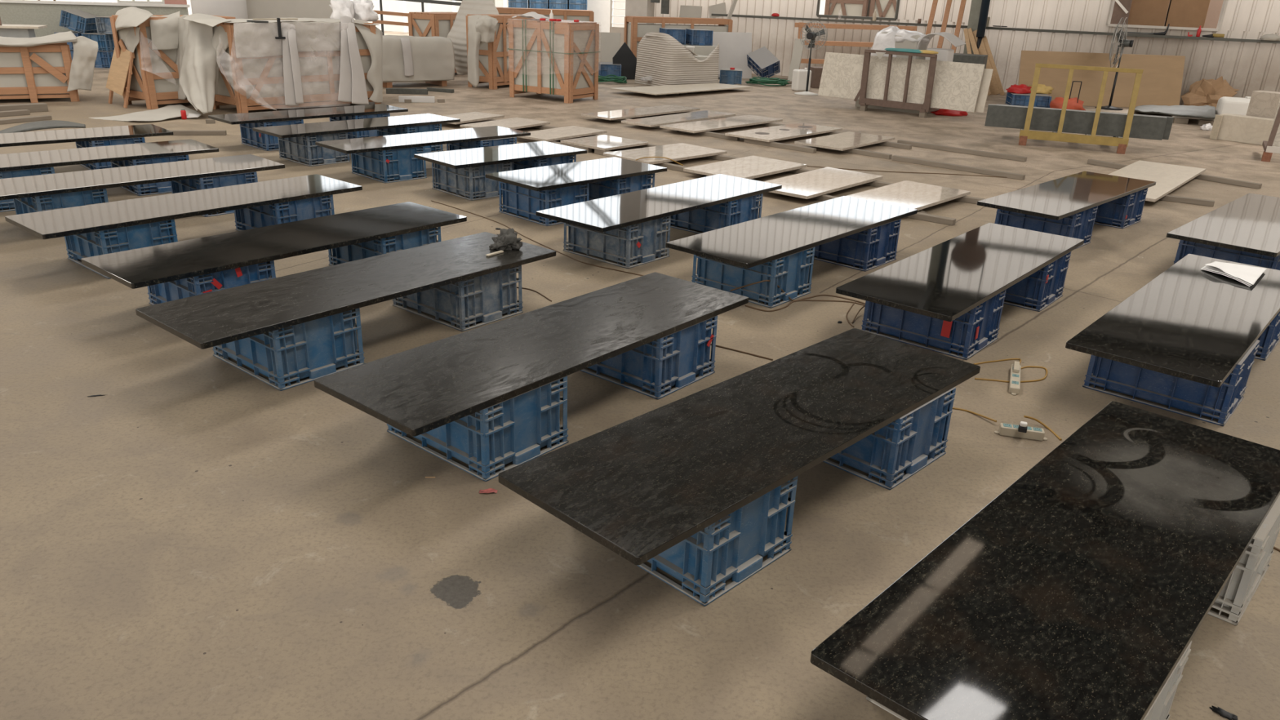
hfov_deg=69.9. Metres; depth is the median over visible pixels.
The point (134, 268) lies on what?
granite slab
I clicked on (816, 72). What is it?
base cabinet
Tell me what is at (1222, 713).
rubble piece
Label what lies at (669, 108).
marble slab
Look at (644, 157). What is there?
power cable
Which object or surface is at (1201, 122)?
support block
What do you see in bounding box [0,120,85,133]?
plastic sheet
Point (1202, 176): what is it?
batten
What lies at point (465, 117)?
marble slab
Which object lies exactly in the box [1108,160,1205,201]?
marble slab
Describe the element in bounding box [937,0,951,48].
leaning board
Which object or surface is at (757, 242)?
granite slab
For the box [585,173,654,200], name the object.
plastic crate
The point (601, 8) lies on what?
wall
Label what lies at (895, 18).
window
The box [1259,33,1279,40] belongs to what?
rag
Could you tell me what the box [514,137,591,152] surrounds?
batten
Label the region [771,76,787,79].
board
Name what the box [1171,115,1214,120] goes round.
board
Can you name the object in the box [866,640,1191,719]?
plastic crate
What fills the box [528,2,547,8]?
plastic crate
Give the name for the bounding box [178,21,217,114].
sheet
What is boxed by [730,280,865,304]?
power cable
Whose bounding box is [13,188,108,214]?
plastic crate
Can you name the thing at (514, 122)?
marble slab
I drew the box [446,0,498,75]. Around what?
foam curl
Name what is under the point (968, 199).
batten
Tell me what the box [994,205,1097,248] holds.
plastic crate
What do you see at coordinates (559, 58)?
wooden crate
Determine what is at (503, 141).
plastic crate
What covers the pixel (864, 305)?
power cable
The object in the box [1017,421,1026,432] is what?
plug
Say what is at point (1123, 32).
tool
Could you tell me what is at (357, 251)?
plastic crate
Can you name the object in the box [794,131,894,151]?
marble slab
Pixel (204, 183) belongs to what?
plastic crate
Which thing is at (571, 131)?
marble slab
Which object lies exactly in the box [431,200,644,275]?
power cable
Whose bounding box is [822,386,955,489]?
plastic crate
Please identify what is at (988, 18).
foam offcut
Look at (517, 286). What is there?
power cable
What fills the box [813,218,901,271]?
plastic crate
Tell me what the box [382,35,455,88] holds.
crate
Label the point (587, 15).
wooden crate
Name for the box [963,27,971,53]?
leaning board
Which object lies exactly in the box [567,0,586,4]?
plastic crate
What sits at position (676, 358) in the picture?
plastic crate
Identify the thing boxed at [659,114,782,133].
marble slab
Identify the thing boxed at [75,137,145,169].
plastic crate
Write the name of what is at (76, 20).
plastic crate
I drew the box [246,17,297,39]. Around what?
clamp
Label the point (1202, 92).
kraft bag
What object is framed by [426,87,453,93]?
stone strip
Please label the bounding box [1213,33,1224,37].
gun
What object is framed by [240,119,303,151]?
plastic crate
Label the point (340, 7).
plastic bag
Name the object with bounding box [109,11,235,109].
wooden crate
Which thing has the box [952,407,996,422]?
power cable
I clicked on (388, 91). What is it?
stone strip
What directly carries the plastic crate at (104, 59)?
on the floor
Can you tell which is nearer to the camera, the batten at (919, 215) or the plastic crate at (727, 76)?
the batten at (919, 215)
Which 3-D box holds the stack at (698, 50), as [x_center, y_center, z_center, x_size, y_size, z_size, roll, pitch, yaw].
[1.006,-6.715,20.625,1.350,0.735,0.700,-7,24,-22]
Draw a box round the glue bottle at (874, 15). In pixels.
[872,8,876,21]
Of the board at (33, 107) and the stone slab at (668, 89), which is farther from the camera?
the stone slab at (668, 89)
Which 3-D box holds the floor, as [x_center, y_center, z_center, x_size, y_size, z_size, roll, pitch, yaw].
[-9.517,-12.913,35.918,120.000,0.001,104.000,2,22,0]
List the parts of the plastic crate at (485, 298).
handle panel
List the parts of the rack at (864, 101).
post, post, rail, rail, post, post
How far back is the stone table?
16.59 m
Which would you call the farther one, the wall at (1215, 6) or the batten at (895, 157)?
the wall at (1215, 6)
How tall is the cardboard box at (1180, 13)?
0.700 m
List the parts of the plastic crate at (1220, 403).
handle panel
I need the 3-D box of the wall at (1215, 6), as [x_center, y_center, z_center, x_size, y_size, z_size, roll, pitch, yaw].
[12.260,-7.731,20.369,5.200,3.600,0.121,12,24,23]
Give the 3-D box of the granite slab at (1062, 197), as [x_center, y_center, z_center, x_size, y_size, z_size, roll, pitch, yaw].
[3.785,-1.464,8.007,0.660,0.030,2.320,22,29,40]
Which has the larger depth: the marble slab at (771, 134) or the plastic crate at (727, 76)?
the plastic crate at (727, 76)
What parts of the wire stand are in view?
leg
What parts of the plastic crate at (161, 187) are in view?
handle panel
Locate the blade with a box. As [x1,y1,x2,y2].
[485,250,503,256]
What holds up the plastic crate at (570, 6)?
on the plastic crate
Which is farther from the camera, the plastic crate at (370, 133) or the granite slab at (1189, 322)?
the plastic crate at (370, 133)
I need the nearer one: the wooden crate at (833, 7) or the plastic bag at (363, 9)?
the plastic bag at (363, 9)
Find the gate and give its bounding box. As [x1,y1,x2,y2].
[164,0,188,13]
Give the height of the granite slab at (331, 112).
0.030 m
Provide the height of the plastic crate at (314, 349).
0.320 m
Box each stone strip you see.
[386,88,427,94]
[398,95,435,102]
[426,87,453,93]
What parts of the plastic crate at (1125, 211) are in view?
handle panel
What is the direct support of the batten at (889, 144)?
on the floor
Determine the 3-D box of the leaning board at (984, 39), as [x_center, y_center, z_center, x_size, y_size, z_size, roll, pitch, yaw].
[7.652,-6.367,19.825,0.060,1.202,0.768,-14,27,-35]
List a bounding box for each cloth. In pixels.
[488,228,522,250]
[884,48,922,53]
[920,49,938,53]
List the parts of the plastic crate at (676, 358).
handle panel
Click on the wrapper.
(490, 490)
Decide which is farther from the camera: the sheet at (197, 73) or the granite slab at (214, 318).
the sheet at (197, 73)
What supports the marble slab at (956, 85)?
on the rack at (864, 101)
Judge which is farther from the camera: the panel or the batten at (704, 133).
the panel
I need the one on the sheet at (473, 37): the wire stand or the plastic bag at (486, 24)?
the plastic bag at (486, 24)
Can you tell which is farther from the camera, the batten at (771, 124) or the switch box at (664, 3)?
the switch box at (664, 3)
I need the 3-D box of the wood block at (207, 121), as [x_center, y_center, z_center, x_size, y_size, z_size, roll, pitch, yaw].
[-5.705,-3.170,12.155,0.110,0.050,0.070,-6,23,-19]
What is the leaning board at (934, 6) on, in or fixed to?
on the floor
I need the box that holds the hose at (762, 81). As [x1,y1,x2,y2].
[745,76,790,86]
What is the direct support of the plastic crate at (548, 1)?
on the plastic crate at (550, 6)
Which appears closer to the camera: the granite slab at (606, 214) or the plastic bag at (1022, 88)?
the granite slab at (606, 214)
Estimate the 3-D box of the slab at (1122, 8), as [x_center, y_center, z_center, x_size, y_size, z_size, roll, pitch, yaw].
[10.150,-7.157,19.420,0.340,3.100,0.090,12,24,23]
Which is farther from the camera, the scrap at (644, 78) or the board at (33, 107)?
the scrap at (644, 78)
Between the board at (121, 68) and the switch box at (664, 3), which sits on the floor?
the board at (121, 68)
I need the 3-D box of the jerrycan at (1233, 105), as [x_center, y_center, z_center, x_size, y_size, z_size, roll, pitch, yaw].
[10.662,-4.512,16.445,0.520,0.450,0.320,10,23,18]
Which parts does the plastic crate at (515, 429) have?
handle panel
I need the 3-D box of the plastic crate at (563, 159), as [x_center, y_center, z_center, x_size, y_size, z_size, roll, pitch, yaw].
[-1.031,-1.943,9.205,0.480,0.320,0.655,-18,30,-41]
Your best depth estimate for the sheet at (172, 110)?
12.39 m
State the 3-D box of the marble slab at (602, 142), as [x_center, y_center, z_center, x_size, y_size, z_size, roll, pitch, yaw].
[-0.440,-2.702,11.366,0.750,0.030,0.800,20,28,37]
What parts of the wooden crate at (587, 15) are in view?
rail, post, corner post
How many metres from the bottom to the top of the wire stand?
0.558 m
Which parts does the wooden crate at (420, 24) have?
corner post, rail, corner post, corner post, rail, post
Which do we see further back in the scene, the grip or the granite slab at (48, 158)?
the grip
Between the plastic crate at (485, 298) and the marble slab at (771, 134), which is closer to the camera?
the plastic crate at (485, 298)
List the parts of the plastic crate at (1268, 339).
handle panel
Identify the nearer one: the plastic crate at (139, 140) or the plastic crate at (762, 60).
the plastic crate at (139, 140)
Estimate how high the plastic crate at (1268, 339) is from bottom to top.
0.320 m
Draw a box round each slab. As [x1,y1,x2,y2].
[0,124,173,146]
[0,138,218,171]
[0,154,284,199]
[4,173,362,239]
[80,201,466,288]
[135,231,555,349]
[208,103,408,124]
[252,113,460,137]
[314,271,748,436]
[315,125,530,154]
[413,141,586,168]
[444,111,504,124]
[459,117,550,128]
[485,156,666,191]
[497,328,980,564]
[517,125,606,142]
[535,173,782,231]
[560,134,648,151]
[581,104,699,119]
[603,142,727,164]
[609,83,753,95]
[621,110,735,127]
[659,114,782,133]
[666,195,917,268]
[683,155,807,179]
[724,122,842,142]
[763,167,883,199]
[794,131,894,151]
[809,400,1279,719]
[817,52,985,112]
[835,222,1084,321]
[846,180,970,210]
[974,68,993,112]
[977,171,1155,220]
[984,104,1167,140]
[1065,253,1279,387]
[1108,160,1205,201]
[1110,0,1132,24]
[1166,193,1279,257]
[1268,99,1279,146]
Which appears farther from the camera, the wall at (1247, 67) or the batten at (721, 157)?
the wall at (1247, 67)
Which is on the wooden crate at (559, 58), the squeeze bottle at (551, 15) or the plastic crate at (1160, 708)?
the squeeze bottle at (551, 15)
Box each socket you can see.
[1003,422,1012,427]
[1032,426,1042,431]
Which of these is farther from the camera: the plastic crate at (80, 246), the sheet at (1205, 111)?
the sheet at (1205, 111)
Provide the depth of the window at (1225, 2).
18.68 m
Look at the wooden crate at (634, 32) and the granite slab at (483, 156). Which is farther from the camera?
the wooden crate at (634, 32)
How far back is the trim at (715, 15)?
19.79 m
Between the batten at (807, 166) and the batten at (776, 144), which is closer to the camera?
the batten at (807, 166)
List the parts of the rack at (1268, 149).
post, rail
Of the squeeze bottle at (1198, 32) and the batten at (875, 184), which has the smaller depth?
the batten at (875, 184)
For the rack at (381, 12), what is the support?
on the floor
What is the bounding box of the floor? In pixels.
[0,0,1279,719]
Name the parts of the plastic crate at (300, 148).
handle panel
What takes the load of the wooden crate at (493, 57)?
on the floor
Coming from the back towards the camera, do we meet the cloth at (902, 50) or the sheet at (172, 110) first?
the cloth at (902, 50)
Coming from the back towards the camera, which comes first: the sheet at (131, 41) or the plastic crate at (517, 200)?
the sheet at (131, 41)
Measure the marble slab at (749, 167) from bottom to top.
0.030 m
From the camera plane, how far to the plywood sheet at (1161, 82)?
18.24 m
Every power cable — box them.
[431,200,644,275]
[516,286,551,302]
[635,156,683,165]
[710,343,773,359]
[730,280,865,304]
[745,299,865,311]
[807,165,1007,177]
[846,300,856,327]
[851,305,865,323]
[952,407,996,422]
[973,358,1048,382]
[1023,415,1062,440]
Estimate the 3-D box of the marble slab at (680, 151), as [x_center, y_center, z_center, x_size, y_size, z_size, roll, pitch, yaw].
[0.310,-2.435,10.777,0.740,0.030,1.350,22,29,40]
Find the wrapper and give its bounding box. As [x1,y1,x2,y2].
[479,488,497,493]
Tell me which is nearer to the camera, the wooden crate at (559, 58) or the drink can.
the drink can
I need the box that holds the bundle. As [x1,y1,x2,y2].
[871,26,965,62]
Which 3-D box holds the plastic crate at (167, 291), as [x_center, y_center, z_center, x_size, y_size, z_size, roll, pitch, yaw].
[-2.536,-0.464,5.412,0.655,0.320,0.480,19,28,36]
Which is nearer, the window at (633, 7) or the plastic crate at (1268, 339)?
the plastic crate at (1268, 339)
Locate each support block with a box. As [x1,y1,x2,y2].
[1173,117,1188,124]
[1197,119,1213,125]
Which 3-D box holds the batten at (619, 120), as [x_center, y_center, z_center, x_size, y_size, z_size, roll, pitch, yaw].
[-0.047,-3.515,13.531,0.071,0.055,1.683,-19,30,-41]
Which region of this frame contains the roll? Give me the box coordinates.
[190,0,248,18]
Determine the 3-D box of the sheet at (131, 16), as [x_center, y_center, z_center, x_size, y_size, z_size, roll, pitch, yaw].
[-7.204,-4.777,12.904,1.226,0.367,0.410,19,28,36]
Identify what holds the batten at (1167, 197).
on the floor
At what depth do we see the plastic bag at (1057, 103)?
17.11 m
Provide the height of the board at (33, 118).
0.050 m
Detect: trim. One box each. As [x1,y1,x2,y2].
[0,0,190,7]
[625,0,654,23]
[711,13,1279,43]
[963,0,982,53]
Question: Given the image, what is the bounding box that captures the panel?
[612,41,636,79]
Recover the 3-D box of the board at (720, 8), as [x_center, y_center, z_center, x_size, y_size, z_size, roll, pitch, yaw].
[1.909,-8.621,22.592,0.506,0.399,0.062,12,24,23]
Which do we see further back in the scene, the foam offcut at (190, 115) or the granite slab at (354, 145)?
the foam offcut at (190, 115)
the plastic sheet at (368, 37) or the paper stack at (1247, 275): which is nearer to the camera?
the paper stack at (1247, 275)
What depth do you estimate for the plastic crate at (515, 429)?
3.77 m
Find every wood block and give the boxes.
[205,119,215,123]
[404,99,411,102]
[437,98,444,102]
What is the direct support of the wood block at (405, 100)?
on the floor
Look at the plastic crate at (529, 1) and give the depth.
31.92 m
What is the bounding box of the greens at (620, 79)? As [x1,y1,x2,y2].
[598,74,626,83]
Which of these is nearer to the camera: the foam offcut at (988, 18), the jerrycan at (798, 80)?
the jerrycan at (798, 80)
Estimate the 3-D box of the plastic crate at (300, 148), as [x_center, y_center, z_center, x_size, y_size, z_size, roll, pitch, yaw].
[-3.546,-2.336,9.938,0.655,0.320,0.480,21,28,38]
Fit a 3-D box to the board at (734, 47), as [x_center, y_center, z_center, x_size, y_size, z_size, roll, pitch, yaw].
[2.133,-7.052,21.198,1.014,1.012,0.189,-7,24,-21]
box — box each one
[650,0,669,13]
[924,53,987,68]
[1127,0,1169,26]
[1164,0,1210,27]
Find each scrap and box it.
[640,76,652,81]
[1200,123,1213,130]
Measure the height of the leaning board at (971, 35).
1.356 m
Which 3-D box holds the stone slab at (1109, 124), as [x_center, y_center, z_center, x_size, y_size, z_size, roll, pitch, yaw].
[6.085,-3.351,12.868,2.299,0.300,0.100,10,23,19]
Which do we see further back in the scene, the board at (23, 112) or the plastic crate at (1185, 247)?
the board at (23, 112)
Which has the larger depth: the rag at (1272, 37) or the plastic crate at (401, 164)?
the rag at (1272, 37)
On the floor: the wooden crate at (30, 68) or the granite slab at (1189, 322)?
the wooden crate at (30, 68)
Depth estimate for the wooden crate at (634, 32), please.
21.31 m
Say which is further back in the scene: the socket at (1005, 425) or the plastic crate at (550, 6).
the plastic crate at (550, 6)
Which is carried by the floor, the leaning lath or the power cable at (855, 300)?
the power cable at (855, 300)
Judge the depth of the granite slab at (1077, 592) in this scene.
2.55 m
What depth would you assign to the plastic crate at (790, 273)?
5.96 m
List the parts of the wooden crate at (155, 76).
corner post, corner post, rail, corner post, corner post, rail, rail, rail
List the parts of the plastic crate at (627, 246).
handle panel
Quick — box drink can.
[180,109,186,119]
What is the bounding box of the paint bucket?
[685,46,694,52]
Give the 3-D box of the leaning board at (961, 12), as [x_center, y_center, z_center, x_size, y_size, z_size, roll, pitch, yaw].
[6.937,-7.059,20.098,0.102,2.194,0.575,14,25,27]
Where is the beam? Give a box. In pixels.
[1000,104,1173,139]
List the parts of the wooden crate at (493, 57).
corner post, rail, rail, corner post, corner post, rail, rail, post, rail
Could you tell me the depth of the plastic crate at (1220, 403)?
4.56 m
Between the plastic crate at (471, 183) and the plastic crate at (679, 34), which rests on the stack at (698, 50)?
the plastic crate at (679, 34)
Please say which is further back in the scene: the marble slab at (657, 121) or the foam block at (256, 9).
the foam block at (256, 9)
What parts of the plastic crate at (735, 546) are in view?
handle panel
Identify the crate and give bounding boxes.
[0,31,97,102]
[0,166,54,212]
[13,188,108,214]
[53,31,95,49]
[58,8,97,33]
[64,219,177,279]
[70,49,73,59]
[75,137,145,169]
[81,32,114,51]
[94,16,112,34]
[94,49,113,68]
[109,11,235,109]
[110,154,189,195]
[147,260,275,305]
[170,171,257,217]
[212,307,365,391]
[213,15,382,113]
[234,195,334,231]
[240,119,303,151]
[277,132,350,166]
[328,226,441,266]
[329,112,390,138]
[351,146,426,182]
[376,123,443,153]
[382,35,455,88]
[386,375,568,481]
[392,265,523,331]
[407,12,457,72]
[431,162,511,200]
[446,137,516,151]
[465,13,534,89]
[496,7,594,22]
[498,181,589,226]
[507,0,528,2]
[507,18,599,103]
[508,1,528,8]
[509,154,576,170]
[528,0,547,3]
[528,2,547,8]
[547,0,567,3]
[547,2,567,9]
[563,215,671,268]
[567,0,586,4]
[567,3,586,9]
[580,315,717,399]
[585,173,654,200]
[598,62,621,79]
[623,16,733,57]
[636,475,797,606]
[659,27,686,44]
[666,193,763,233]
[685,28,713,45]
[691,246,815,308]
[719,67,742,84]
[746,45,780,77]
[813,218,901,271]
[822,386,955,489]
[824,0,870,17]
[861,288,1006,359]
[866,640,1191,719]
[868,0,897,17]
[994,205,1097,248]
[1003,251,1071,311]
[1004,92,1052,107]
[1082,339,1259,426]
[1093,187,1147,228]
[1173,240,1279,270]
[1207,494,1279,625]
[1254,311,1279,360]
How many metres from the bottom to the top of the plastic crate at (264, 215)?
0.320 m
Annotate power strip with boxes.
[994,422,1047,440]
[1008,360,1021,395]
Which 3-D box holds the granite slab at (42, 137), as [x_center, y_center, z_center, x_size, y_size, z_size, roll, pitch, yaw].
[-5.754,-2.123,8.739,2.250,0.030,0.650,-18,29,-40]
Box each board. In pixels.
[0,102,48,112]
[0,109,30,116]
[0,115,52,124]
[106,46,134,107]
[598,31,620,66]
[679,4,702,17]
[708,2,726,17]
[712,31,751,78]
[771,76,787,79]
[925,0,937,34]
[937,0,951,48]
[951,0,966,53]
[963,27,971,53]
[967,27,991,95]
[973,30,999,94]
[982,35,1004,95]
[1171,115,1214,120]
[1209,114,1222,139]
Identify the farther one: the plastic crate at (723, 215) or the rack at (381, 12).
the rack at (381, 12)
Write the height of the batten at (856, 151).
0.055 m
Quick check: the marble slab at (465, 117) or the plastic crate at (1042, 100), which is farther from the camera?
the plastic crate at (1042, 100)
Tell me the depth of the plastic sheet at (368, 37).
14.18 m
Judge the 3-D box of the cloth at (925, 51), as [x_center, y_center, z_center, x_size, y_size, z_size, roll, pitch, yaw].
[4.756,-5.121,15.205,0.421,0.056,0.134,19,27,35]
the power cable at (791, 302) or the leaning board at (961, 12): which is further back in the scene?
the leaning board at (961, 12)
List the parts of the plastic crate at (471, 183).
handle panel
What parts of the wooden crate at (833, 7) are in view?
corner post, rail, corner post, corner post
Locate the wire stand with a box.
[1068,80,1082,102]
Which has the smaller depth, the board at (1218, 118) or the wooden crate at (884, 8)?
the board at (1218, 118)
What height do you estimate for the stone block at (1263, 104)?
0.740 m
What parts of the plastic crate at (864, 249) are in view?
handle panel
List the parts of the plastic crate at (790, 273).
handle panel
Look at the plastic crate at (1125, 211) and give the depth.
8.33 m
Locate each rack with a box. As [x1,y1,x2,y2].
[372,0,462,35]
[794,22,917,69]
[853,48,939,117]
[1018,62,1143,154]
[1261,106,1279,161]
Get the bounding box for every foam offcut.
[186,113,201,118]
[511,11,549,19]
[986,17,990,26]
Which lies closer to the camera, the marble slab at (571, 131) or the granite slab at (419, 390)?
the granite slab at (419, 390)
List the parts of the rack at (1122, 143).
post, post, rail, rail, post, post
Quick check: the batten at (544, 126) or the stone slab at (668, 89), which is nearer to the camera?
the batten at (544, 126)
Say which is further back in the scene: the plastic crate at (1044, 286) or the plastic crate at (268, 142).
the plastic crate at (268, 142)
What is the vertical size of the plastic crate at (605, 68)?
0.320 m
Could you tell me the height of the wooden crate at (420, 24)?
1.243 m
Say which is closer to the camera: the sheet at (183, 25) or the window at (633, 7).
the sheet at (183, 25)
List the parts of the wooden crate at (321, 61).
rail, rail, corner post, corner post, rail, rail, rail, post, rail, corner post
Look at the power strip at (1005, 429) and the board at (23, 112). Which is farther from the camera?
the board at (23, 112)
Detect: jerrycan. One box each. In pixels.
[791,67,811,91]
[1215,96,1250,115]
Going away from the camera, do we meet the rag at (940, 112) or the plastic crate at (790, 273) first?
the plastic crate at (790, 273)
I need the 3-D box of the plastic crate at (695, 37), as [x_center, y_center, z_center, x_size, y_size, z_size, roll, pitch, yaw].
[1.323,-7.261,20.583,0.480,0.320,0.655,-2,22,-11]
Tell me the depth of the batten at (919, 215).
8.22 m
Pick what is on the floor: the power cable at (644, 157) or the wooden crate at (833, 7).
the wooden crate at (833, 7)
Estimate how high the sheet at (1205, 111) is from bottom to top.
0.164 m
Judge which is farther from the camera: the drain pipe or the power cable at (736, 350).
the drain pipe
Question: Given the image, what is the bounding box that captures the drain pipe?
[976,0,990,48]
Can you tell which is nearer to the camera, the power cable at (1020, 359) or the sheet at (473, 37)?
the power cable at (1020, 359)
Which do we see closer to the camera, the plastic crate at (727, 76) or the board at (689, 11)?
the plastic crate at (727, 76)
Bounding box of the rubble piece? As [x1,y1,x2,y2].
[1209,706,1237,719]
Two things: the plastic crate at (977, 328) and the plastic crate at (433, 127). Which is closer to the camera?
the plastic crate at (977, 328)
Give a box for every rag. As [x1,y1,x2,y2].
[930,108,968,115]
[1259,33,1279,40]
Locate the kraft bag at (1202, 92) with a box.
[1181,75,1239,108]
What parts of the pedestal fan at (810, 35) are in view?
fan blade, fan blade, motor, fan blade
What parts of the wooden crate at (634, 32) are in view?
corner post, rail, corner post, corner post, rail, post, rail, post, corner post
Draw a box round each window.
[609,0,625,47]
[816,0,899,20]
[1106,0,1228,31]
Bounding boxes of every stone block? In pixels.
[1217,113,1274,145]
[1246,90,1279,118]
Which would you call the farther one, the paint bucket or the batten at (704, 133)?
the paint bucket
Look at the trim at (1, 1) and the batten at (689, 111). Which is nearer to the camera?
the batten at (689, 111)
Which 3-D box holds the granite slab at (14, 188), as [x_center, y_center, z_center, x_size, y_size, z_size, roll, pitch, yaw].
[-4.049,-1.470,7.289,0.650,0.030,2.250,21,29,39]
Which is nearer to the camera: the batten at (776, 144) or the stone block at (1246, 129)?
the batten at (776, 144)
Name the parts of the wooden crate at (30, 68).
post, rail, post, rail, rail, corner post, corner post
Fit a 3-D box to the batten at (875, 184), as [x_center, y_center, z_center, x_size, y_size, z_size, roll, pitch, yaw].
[2.038,-2.028,10.055,1.637,0.055,0.071,19,27,35]
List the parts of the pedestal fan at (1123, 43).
fan blade, fan blade, motor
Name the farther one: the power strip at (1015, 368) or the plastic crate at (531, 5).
the plastic crate at (531, 5)
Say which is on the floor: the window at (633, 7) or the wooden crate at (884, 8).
the wooden crate at (884, 8)
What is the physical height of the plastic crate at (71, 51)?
0.320 m
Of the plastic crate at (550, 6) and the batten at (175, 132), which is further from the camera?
the plastic crate at (550, 6)
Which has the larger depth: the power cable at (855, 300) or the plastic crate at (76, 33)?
the plastic crate at (76, 33)
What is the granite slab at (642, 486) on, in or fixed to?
on the plastic crate at (735, 546)
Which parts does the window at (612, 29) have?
frame post, sill panel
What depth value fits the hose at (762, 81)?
19.81 m
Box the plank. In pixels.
[786,38,804,84]
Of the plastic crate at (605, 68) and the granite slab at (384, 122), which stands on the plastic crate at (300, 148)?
the granite slab at (384, 122)
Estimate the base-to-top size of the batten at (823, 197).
0.055 m
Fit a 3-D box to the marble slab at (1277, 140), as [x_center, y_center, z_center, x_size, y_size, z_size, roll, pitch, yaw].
[9.127,-3.050,11.997,1.400,0.617,0.110,14,25,28]
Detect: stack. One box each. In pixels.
[634,31,719,85]
[683,44,716,55]
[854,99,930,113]
[1200,261,1266,286]
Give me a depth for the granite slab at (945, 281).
5.49 m
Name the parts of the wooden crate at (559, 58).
corner post, rail, post, rail, corner post, corner post, rail, rail, corner post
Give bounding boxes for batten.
[168,129,226,135]
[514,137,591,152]
[531,124,600,137]
[594,149,704,176]
[613,118,679,131]
[634,143,739,160]
[674,111,728,119]
[680,131,739,140]
[706,175,838,201]
[743,138,816,153]
[757,122,841,135]
[785,168,893,187]
[820,147,892,159]
[874,141,911,149]
[891,155,1025,180]
[897,139,1026,161]
[906,212,955,226]
[951,195,985,204]
[1087,159,1127,168]
[1159,195,1214,206]
[1194,173,1262,189]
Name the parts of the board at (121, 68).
frame post, cross rail, frame post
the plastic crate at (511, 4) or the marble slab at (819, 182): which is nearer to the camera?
the marble slab at (819, 182)
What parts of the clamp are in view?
bar arm, handle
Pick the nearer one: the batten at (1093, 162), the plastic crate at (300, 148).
the plastic crate at (300, 148)
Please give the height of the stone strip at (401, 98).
0.090 m
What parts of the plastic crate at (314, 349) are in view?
handle panel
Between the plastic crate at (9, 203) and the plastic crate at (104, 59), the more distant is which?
the plastic crate at (104, 59)
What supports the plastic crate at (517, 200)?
on the floor
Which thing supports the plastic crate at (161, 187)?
on the floor
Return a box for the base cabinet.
[809,66,822,88]
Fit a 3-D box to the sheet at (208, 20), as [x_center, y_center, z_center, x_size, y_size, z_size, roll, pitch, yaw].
[-5.925,-4.722,12.708,1.102,0.134,0.552,20,28,38]
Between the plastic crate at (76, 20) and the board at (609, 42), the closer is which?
the plastic crate at (76, 20)
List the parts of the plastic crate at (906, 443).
handle panel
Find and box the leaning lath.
[724,0,737,26]
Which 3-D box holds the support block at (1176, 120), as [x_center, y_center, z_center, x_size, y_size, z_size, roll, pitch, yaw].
[9.510,-4.209,16.096,0.220,0.088,0.100,10,23,18]
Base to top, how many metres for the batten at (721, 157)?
0.055 m
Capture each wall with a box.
[0,2,188,36]
[34,0,825,32]
[653,0,1279,105]
[1164,0,1223,28]
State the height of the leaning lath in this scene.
0.924 m
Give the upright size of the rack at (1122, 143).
1.095 m
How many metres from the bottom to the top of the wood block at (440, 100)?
0.050 m
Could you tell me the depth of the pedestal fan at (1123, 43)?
17.54 m
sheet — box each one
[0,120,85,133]
[89,102,200,121]
[115,6,152,31]
[124,26,139,53]
[175,14,189,99]
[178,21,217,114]
[182,13,231,26]
[212,25,228,94]
[354,19,382,102]
[466,14,497,87]
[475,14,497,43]
[1017,50,1185,106]
[1134,104,1216,118]
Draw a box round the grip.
[1202,34,1213,37]
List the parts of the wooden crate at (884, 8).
corner post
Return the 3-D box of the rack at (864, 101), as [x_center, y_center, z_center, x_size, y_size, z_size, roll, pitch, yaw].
[4.656,-4.885,16.051,1.391,1.033,1.074,19,27,35]
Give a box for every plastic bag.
[328,0,355,19]
[352,0,378,22]
[1005,84,1031,93]
[1029,83,1053,93]
[1049,97,1085,110]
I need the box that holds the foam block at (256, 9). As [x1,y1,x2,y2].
[245,0,333,18]
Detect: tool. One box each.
[771,13,779,16]
[1123,31,1153,34]
[1153,23,1169,35]
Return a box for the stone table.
[0,24,47,37]
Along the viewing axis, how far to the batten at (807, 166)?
10.54 m
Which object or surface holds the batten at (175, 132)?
on the floor
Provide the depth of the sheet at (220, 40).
12.70 m
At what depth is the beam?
12.56 m
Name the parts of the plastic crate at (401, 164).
handle panel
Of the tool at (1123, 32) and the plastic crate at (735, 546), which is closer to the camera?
the plastic crate at (735, 546)
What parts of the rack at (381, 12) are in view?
post, post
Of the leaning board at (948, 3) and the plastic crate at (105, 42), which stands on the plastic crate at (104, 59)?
the plastic crate at (105, 42)
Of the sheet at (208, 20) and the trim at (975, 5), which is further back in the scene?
the trim at (975, 5)
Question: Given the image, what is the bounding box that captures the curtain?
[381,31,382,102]
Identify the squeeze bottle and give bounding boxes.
[549,9,553,18]
[1195,26,1201,36]
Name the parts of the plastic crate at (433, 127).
handle panel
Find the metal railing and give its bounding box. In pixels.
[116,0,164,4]
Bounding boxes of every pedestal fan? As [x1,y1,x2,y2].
[794,21,827,95]
[1095,17,1133,110]
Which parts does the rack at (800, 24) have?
post, rail, rail, rail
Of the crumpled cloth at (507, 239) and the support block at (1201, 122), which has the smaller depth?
the crumpled cloth at (507, 239)
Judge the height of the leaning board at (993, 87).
1.357 m
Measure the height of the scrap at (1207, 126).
0.119 m
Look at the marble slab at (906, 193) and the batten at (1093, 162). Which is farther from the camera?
the batten at (1093, 162)
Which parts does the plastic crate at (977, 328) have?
handle panel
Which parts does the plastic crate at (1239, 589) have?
handle panel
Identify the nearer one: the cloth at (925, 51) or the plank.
the cloth at (925, 51)
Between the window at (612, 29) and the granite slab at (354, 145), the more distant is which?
the window at (612, 29)
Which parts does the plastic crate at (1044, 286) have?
handle panel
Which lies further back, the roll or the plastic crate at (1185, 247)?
the roll
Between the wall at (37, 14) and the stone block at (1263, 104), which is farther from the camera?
the wall at (37, 14)

